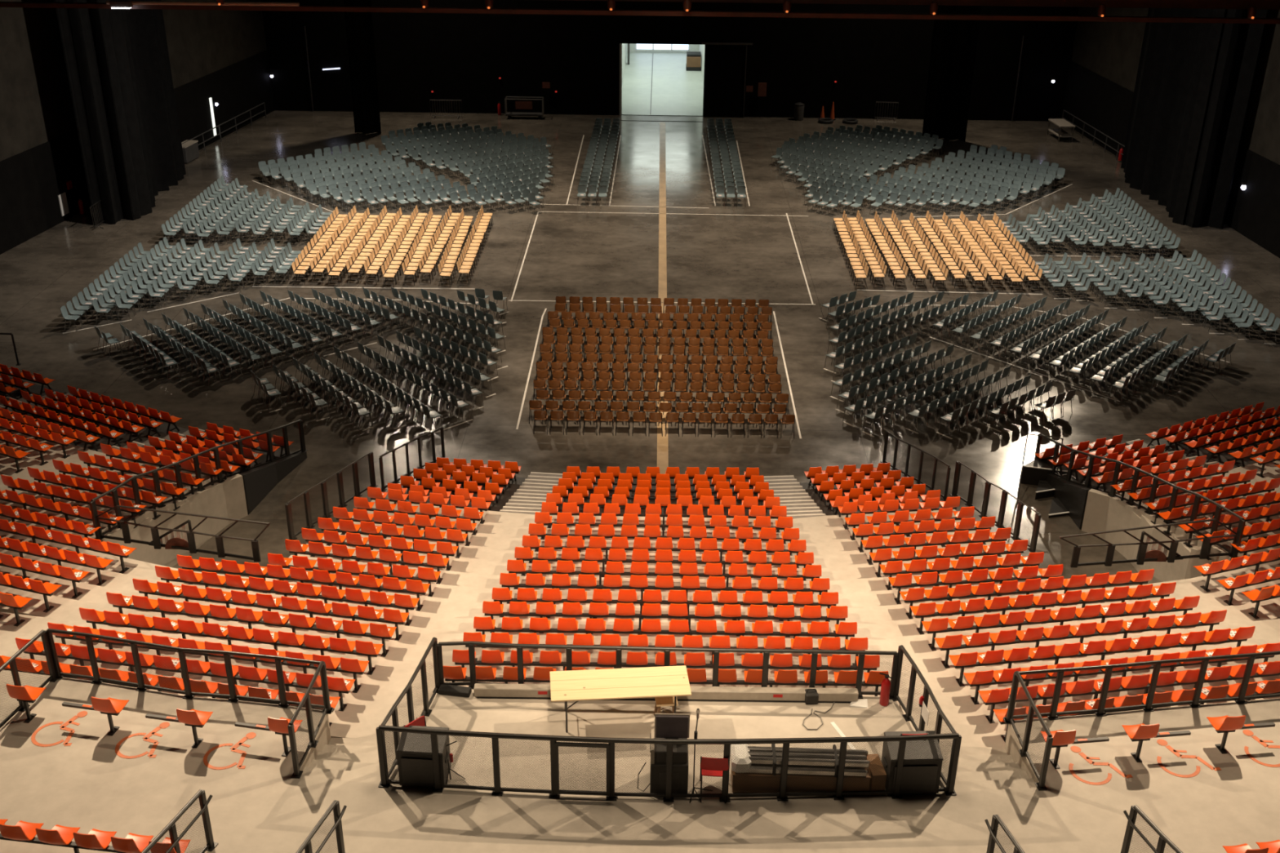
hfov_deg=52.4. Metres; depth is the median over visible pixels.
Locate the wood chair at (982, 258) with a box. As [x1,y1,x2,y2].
[975,248,991,269]
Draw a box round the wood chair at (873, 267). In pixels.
[868,257,883,277]
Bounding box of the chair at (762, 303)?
[757,299,768,319]
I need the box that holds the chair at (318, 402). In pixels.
[307,391,329,419]
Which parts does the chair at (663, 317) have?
backrest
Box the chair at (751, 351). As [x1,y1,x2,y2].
[746,346,758,366]
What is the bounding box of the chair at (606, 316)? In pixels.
[603,312,613,321]
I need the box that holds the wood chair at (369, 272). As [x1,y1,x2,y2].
[363,262,378,284]
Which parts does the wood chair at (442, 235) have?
seat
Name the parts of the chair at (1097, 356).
backrest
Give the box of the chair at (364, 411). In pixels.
[351,400,372,430]
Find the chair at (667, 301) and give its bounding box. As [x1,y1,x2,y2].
[662,297,674,313]
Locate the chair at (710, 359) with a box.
[704,355,717,377]
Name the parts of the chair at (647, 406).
backrest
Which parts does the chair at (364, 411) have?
backrest, leg frame, seat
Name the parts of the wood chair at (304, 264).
backrest, seat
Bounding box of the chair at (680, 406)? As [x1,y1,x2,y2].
[675,402,688,426]
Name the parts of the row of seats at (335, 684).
seat, seat, seat, seat, seat, seat, seat, seat, seat, seat, seat, seat, leg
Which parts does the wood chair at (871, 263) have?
seat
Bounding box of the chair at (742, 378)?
[736,373,750,386]
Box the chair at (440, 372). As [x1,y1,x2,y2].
[435,366,456,391]
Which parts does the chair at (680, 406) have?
backrest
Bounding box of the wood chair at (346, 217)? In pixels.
[345,215,358,234]
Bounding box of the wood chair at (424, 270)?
[417,260,432,283]
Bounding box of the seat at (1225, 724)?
[1206,715,1275,754]
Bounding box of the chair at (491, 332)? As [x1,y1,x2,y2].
[487,326,505,348]
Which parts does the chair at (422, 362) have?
backrest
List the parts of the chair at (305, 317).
backrest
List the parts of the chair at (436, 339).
backrest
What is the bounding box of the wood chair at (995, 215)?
[985,212,996,226]
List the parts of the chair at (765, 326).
backrest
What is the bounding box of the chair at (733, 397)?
[727,392,741,413]
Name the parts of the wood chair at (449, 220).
seat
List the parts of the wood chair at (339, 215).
seat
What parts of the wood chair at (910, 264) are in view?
seat, backrest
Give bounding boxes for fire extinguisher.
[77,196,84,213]
[497,102,501,115]
[879,672,893,706]
[1118,146,1123,160]
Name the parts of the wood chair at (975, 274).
seat, backrest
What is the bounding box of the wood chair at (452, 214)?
[448,204,460,224]
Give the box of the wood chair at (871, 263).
[867,253,880,271]
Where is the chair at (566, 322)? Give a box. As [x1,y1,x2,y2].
[563,319,575,327]
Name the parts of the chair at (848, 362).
seat, leg frame, backrest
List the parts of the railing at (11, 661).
panel, rail, post, rail, panel, rail, post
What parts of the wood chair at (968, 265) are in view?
seat, backrest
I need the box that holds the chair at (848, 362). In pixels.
[832,356,853,379]
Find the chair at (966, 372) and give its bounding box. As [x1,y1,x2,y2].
[949,368,971,390]
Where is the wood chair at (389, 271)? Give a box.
[383,260,399,284]
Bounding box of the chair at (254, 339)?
[250,333,271,355]
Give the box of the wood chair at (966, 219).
[954,217,968,233]
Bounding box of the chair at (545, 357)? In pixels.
[541,352,553,361]
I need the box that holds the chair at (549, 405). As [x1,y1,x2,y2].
[545,400,559,424]
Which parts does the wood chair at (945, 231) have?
seat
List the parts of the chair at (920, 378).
backrest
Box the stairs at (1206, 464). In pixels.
[1125,439,1223,471]
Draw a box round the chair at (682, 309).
[678,305,689,326]
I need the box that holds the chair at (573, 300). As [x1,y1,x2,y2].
[568,296,580,311]
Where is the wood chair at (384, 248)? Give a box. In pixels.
[378,238,391,252]
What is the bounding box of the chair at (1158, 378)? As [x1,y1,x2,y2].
[1150,368,1173,395]
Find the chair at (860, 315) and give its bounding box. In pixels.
[846,311,864,328]
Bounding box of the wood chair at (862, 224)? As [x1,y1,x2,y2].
[851,220,864,239]
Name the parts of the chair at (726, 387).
backrest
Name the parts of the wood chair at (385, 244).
backrest, seat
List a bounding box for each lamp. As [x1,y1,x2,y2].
[109,0,133,8]
[208,97,216,136]
[322,67,340,70]
[919,695,924,706]
[1240,182,1246,190]
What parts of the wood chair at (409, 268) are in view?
backrest, seat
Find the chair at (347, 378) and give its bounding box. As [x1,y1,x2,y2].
[343,372,364,398]
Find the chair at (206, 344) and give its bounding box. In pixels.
[202,340,223,364]
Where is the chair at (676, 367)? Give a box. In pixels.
[672,364,684,377]
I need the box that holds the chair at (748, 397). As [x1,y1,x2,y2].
[742,393,756,411]
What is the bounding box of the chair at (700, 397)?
[694,392,708,413]
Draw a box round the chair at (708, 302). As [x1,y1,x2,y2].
[703,298,715,316]
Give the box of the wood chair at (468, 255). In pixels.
[463,245,476,265]
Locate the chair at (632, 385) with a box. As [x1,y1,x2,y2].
[626,381,639,404]
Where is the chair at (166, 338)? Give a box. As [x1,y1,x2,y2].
[164,333,185,359]
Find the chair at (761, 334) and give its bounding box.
[755,330,768,338]
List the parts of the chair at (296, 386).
backrest, seat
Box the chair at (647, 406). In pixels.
[642,402,656,426]
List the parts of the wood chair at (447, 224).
seat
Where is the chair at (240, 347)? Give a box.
[236,342,257,367]
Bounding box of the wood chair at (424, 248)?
[413,238,426,250]
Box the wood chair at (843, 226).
[835,217,848,235]
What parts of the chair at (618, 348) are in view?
backrest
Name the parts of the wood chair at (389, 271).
backrest, seat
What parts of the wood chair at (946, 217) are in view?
seat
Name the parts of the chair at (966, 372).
backrest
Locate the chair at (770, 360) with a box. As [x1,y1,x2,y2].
[764,356,777,374]
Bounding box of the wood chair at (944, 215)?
[932,211,946,231]
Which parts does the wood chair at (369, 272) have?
backrest, seat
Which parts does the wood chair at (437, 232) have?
seat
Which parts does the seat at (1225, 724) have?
leg, seat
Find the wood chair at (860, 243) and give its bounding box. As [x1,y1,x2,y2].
[858,233,871,251]
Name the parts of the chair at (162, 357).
backrest, leg frame, seat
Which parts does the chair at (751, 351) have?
backrest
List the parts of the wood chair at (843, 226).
seat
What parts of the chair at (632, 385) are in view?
backrest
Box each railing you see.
[0,333,21,365]
[0,630,57,728]
[45,628,333,713]
[88,419,307,540]
[141,789,217,852]
[284,452,377,540]
[287,661,333,778]
[296,800,346,852]
[375,724,961,802]
[378,426,447,492]
[380,637,439,786]
[437,641,898,699]
[880,431,951,501]
[892,644,956,794]
[949,461,1041,552]
[984,814,1024,852]
[1003,650,1279,724]
[1004,671,1053,791]
[1034,433,1245,558]
[1120,805,1182,852]
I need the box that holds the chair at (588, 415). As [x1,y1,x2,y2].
[582,411,597,435]
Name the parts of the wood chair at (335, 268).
backrest, seat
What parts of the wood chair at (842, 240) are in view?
seat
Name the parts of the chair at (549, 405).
backrest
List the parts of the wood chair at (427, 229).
seat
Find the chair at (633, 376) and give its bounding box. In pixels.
[628,372,641,395]
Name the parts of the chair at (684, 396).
backrest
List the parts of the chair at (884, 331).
backrest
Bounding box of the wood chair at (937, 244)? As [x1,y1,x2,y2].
[932,235,946,250]
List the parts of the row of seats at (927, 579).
leg, seat, seat, seat, seat, seat, seat, seat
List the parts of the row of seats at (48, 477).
seat, seat, seat, seat, seat, seat, seat, seat, leg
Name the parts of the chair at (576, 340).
backrest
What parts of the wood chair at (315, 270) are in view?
backrest, leg frame, seat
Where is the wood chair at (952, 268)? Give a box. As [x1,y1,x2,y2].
[947,257,961,280]
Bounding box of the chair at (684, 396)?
[679,391,692,415]
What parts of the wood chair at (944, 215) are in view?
seat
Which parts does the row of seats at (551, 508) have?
seat, seat, seat, seat, seat, seat, seat, seat, seat, seat, seat, seat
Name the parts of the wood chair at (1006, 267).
seat, backrest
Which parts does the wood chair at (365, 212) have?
seat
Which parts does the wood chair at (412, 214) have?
seat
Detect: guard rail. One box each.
[182,102,266,150]
[1062,109,1124,159]
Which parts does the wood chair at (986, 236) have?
seat, backrest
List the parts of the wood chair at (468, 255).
seat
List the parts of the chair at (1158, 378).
seat, leg frame, backrest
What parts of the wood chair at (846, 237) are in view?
seat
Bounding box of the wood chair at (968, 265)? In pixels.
[964,255,978,269]
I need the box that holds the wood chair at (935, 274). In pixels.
[930,263,946,286]
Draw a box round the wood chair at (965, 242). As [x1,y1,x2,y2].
[951,240,966,257]
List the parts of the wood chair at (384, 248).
seat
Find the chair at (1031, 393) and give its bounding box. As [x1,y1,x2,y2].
[1013,388,1035,416]
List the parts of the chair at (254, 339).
backrest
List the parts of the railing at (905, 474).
post, panel, post, panel, post, rail, panel, rail, post, rail, panel, post, panel, post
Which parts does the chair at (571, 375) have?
backrest, seat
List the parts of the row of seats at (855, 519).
leg, seat, seat, seat, seat, seat, seat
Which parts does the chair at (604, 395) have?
backrest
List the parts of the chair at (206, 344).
backrest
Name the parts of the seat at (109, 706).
seat, leg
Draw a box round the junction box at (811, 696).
[804,688,818,704]
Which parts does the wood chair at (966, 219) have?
seat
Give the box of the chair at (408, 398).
[404,391,425,421]
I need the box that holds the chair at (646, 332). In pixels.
[641,328,653,350]
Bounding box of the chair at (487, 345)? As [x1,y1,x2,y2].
[483,339,502,365]
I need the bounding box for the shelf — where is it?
[1048,128,1072,137]
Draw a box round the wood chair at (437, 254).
[427,244,440,263]
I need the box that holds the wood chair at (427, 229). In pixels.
[423,220,435,232]
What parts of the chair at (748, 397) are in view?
backrest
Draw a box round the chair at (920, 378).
[904,373,924,395]
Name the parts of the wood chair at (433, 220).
seat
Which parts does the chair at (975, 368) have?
backrest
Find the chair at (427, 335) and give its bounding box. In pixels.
[423,329,442,351]
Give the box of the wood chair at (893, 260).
[885,249,899,271]
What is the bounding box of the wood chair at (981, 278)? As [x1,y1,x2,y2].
[971,267,987,291]
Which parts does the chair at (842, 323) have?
seat, backrest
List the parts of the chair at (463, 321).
backrest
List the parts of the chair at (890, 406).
backrest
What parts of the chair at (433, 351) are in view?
backrest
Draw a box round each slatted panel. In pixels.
[148,519,191,549]
[1136,531,1183,561]
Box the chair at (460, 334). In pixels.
[455,327,474,350]
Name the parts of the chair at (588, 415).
leg frame, backrest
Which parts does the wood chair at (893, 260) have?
seat, backrest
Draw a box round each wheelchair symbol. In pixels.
[31,711,87,746]
[115,722,169,759]
[203,732,256,769]
[1068,746,1133,785]
[1156,738,1221,777]
[1242,729,1279,767]
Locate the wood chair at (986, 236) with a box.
[977,226,991,243]
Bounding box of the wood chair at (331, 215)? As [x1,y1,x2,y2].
[329,213,343,233]
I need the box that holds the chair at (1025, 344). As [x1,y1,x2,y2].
[1008,339,1028,365]
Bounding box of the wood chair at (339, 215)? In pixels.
[334,206,348,223]
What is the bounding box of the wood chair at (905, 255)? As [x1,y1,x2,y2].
[902,246,915,266]
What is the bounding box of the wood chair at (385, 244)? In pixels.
[381,235,394,246]
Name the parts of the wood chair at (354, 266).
backrest, seat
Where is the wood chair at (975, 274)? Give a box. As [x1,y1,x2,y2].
[968,263,985,287]
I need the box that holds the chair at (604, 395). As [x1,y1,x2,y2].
[599,391,613,413]
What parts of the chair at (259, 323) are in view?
backrest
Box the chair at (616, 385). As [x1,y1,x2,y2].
[611,380,624,404]
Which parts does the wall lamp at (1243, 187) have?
bulb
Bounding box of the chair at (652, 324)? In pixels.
[647,320,658,328]
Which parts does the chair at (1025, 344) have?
seat, leg frame, backrest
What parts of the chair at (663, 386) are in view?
backrest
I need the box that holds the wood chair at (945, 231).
[939,222,953,241]
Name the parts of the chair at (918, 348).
backrest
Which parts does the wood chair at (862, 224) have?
seat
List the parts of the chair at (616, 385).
backrest, seat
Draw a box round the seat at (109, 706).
[62,696,128,736]
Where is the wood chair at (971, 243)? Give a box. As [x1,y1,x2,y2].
[965,234,981,253]
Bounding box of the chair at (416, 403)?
[413,397,434,426]
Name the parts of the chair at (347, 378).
backrest, seat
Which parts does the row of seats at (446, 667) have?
seat, seat, seat, seat, seat, seat, seat, seat, seat, seat, seat, seat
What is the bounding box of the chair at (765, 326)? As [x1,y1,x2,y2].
[760,321,772,342]
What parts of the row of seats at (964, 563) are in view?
leg, seat, seat, leg, seat, seat, seat, seat, seat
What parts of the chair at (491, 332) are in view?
backrest, seat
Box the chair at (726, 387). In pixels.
[720,382,734,405]
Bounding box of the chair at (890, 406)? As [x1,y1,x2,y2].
[873,400,894,427]
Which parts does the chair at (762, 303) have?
backrest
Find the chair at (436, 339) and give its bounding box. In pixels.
[431,333,450,354]
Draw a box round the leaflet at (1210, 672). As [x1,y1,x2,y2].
[1206,670,1212,676]
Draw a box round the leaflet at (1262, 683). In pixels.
[1257,682,1265,688]
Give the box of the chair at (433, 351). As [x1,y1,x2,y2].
[428,346,448,368]
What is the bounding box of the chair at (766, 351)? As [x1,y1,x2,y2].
[760,346,773,356]
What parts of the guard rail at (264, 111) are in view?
rail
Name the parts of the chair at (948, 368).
backrest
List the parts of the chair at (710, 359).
backrest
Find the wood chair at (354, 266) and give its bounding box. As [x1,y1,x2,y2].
[348,256,364,279]
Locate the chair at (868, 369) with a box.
[852,364,872,385]
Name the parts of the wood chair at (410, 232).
seat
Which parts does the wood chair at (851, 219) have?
seat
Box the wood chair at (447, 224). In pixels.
[443,215,455,226]
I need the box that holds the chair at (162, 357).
[158,351,180,379]
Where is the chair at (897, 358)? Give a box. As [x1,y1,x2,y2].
[882,352,902,373]
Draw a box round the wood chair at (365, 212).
[364,210,375,222]
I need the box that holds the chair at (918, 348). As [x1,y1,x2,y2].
[902,344,922,365]
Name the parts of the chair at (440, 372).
backrest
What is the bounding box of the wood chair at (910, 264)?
[906,253,920,275]
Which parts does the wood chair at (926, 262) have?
seat, backrest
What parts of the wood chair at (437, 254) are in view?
seat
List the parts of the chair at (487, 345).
backrest, seat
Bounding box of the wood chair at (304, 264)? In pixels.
[297,253,313,276]
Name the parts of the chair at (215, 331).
backrest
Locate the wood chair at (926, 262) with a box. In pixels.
[924,252,937,274]
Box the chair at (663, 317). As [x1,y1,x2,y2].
[658,313,670,333]
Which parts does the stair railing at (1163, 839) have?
post, hand rail, panel, post, panel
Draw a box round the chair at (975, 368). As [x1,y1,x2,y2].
[958,364,980,386]
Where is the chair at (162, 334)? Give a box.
[159,329,180,355]
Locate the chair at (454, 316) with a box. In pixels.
[450,311,468,331]
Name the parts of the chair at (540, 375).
backrest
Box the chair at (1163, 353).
[1146,349,1166,375]
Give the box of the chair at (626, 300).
[622,297,634,312]
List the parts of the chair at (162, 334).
backrest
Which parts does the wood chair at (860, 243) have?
seat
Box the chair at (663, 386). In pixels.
[657,382,671,404]
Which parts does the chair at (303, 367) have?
backrest, seat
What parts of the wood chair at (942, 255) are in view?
seat, backrest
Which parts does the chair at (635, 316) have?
backrest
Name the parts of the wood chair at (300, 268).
backrest, seat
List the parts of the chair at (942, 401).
backrest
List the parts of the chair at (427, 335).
backrest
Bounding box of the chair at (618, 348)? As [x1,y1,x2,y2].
[613,344,625,358]
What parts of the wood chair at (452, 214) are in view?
seat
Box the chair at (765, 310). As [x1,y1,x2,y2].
[759,306,772,326]
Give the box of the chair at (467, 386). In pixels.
[463,381,483,409]
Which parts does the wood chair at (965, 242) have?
seat, backrest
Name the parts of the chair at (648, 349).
seat, backrest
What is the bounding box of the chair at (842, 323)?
[828,317,847,337]
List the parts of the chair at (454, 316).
backrest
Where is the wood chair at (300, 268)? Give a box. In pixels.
[294,257,310,280]
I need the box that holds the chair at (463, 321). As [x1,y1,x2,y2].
[459,315,477,336]
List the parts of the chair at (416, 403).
backrest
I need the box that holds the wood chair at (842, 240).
[840,231,853,252]
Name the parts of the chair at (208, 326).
backrest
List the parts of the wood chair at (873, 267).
seat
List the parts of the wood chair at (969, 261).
seat, backrest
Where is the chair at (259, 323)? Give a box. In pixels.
[255,318,275,341]
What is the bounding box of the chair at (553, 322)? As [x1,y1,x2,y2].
[549,318,561,327]
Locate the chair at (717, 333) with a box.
[713,329,725,338]
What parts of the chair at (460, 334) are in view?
backrest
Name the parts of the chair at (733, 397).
seat, backrest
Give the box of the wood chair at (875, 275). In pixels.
[872,265,887,288]
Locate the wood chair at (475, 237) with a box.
[471,227,484,249]
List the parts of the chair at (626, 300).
backrest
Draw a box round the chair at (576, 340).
[571,335,584,357]
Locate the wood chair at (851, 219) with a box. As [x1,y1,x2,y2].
[847,209,859,230]
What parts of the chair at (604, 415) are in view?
backrest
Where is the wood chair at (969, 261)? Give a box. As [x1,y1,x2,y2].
[960,252,975,267]
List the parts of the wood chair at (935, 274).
seat, backrest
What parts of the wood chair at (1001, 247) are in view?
seat, backrest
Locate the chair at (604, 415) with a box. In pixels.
[599,411,613,435]
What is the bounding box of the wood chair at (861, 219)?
[849,216,862,236]
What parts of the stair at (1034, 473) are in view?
hand rail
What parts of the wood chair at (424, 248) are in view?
seat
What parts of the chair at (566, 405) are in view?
backrest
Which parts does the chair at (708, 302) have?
backrest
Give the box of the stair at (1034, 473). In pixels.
[1015,433,1088,518]
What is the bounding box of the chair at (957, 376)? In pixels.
[940,371,962,394]
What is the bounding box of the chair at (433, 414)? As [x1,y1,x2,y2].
[421,403,442,432]
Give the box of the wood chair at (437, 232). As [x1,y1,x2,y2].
[435,229,448,248]
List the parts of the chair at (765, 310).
backrest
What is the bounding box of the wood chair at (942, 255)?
[938,245,954,264]
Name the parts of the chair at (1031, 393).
backrest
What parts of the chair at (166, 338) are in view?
backrest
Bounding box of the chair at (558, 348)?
[555,344,568,362]
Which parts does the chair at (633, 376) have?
backrest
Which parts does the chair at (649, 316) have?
backrest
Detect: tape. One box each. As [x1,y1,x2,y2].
[62,319,131,333]
[93,297,288,350]
[148,292,239,311]
[252,180,332,211]
[252,285,475,288]
[304,297,497,305]
[324,342,377,355]
[511,211,538,301]
[515,300,815,304]
[515,308,546,429]
[544,211,808,216]
[550,204,708,208]
[566,134,584,204]
[608,134,621,205]
[702,134,715,205]
[736,140,750,205]
[773,311,801,438]
[786,213,813,303]
[830,721,856,750]
[857,289,1042,294]
[875,304,1069,315]
[914,183,1072,217]
[929,336,1119,401]
[1048,255,1121,257]
[1081,317,1229,362]
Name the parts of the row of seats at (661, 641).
seat, seat, seat, seat, seat, seat, seat, seat, seat, seat, seat, seat, seat, seat, seat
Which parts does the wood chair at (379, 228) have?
seat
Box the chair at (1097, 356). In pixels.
[1081,351,1101,374]
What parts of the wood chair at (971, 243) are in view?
seat, backrest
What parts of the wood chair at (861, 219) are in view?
seat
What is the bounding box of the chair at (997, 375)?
[980,369,1002,392]
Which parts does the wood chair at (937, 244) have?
seat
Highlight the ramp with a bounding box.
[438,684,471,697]
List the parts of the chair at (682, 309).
backrest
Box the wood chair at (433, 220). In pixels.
[428,210,440,225]
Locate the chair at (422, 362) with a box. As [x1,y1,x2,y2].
[418,356,438,380]
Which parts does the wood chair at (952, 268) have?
seat, backrest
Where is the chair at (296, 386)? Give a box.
[293,380,312,408]
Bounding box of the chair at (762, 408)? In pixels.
[755,404,769,427]
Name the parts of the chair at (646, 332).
backrest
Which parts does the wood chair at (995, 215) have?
backrest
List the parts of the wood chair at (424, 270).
backrest, seat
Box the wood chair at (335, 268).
[328,258,344,281]
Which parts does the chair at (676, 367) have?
backrest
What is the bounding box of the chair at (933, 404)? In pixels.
[915,399,937,425]
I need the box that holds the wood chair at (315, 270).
[309,259,325,283]
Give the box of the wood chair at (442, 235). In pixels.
[437,226,449,244]
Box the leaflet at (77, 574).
[74,571,82,577]
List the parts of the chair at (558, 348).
backrest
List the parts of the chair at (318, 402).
backrest, leg frame, seat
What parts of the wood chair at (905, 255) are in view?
seat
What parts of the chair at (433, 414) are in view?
backrest, leg frame, seat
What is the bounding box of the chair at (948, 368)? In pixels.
[932,360,953,383]
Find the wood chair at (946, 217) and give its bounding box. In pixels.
[933,215,947,233]
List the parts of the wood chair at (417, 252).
backrest, seat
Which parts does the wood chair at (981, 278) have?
seat, backrest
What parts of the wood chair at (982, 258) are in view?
seat, backrest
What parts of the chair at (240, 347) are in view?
backrest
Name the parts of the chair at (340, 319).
backrest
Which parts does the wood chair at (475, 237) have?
seat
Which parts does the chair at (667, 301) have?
backrest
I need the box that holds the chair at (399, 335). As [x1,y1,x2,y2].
[395,330,415,353]
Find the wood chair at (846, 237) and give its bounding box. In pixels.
[839,227,852,248]
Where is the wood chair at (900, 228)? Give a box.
[889,223,902,237]
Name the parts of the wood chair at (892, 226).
seat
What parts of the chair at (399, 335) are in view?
backrest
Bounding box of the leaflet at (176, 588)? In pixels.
[173,586,181,591]
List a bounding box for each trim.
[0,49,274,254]
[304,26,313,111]
[619,43,622,115]
[621,120,693,121]
[649,53,653,114]
[1011,35,1024,120]
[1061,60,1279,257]
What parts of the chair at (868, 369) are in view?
backrest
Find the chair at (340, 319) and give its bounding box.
[336,314,355,339]
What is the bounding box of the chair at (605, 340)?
[600,336,613,357]
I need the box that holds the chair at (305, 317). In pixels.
[302,312,321,334]
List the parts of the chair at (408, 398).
backrest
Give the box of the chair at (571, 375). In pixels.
[566,370,580,393]
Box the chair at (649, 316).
[644,312,656,333]
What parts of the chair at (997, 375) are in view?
backrest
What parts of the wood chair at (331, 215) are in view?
seat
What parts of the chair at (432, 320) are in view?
backrest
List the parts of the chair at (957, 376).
backrest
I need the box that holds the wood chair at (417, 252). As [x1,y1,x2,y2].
[412,242,425,257]
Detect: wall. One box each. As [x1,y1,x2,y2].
[0,0,266,161]
[100,474,248,559]
[239,451,306,514]
[261,0,622,115]
[622,43,626,85]
[626,43,699,53]
[698,44,705,83]
[702,2,1079,120]
[1045,473,1090,529]
[1071,7,1279,164]
[1081,488,1231,561]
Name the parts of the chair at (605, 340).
backrest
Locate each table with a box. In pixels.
[550,665,691,733]
[1047,118,1075,141]
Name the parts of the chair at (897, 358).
backrest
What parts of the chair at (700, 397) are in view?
backrest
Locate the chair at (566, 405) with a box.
[561,400,575,424]
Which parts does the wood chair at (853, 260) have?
seat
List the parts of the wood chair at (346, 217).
seat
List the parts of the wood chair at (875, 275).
seat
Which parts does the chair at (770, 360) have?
backrest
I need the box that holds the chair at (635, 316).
[631,312,643,333]
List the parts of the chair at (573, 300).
backrest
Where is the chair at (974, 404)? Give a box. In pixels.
[955,399,978,426]
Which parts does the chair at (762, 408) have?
backrest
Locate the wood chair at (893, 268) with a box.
[888,257,903,280]
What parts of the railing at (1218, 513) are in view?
post, panel, post, rail, panel, post, rail, panel, post, rail, panel, post, rail, panel, post, rail, rail, panel, post, rail, panel, post, panel, post, panel, post, rail, panel, post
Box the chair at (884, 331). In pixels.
[869,326,888,346]
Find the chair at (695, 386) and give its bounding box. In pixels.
[688,382,702,404]
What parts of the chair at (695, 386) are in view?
backrest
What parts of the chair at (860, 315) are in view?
backrest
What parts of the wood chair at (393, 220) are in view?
seat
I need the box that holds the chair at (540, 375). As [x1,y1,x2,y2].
[536,370,549,390]
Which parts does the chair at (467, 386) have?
backrest, leg frame, seat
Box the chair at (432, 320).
[429,315,446,335]
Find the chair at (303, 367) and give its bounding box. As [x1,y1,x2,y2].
[299,362,319,386]
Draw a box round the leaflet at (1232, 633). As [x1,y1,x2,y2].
[1229,630,1236,636]
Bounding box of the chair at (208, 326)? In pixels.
[205,322,226,346]
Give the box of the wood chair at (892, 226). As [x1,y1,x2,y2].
[885,217,897,230]
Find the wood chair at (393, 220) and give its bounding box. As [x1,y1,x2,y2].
[392,217,404,238]
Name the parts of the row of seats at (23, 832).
seat, seat, seat, leg, seat, seat, seat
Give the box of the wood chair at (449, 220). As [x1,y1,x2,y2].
[444,212,457,222]
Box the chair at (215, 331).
[212,326,232,350]
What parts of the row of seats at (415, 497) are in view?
seat, seat, seat, seat, seat, seat, leg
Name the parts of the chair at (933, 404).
backrest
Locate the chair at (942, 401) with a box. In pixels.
[924,394,947,422]
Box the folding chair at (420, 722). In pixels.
[402,714,426,727]
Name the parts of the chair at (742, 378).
backrest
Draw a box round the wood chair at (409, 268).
[404,257,418,281]
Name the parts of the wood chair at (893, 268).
seat, backrest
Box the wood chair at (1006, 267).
[1000,257,1015,274]
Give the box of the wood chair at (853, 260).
[848,249,862,268]
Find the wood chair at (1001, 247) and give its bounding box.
[990,241,1003,262]
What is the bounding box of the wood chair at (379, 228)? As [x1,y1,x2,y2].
[374,218,386,231]
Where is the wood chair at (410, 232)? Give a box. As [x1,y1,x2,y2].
[405,222,419,240]
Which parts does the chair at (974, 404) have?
backrest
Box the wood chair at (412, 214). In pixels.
[411,212,423,225]
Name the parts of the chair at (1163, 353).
seat, backrest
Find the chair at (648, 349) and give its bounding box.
[643,345,655,367]
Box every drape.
[54,0,186,224]
[343,0,381,133]
[1120,8,1269,228]
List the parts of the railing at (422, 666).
post, panel, rail, post, panel, rail, post, panel, post, panel, rail, post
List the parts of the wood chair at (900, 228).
seat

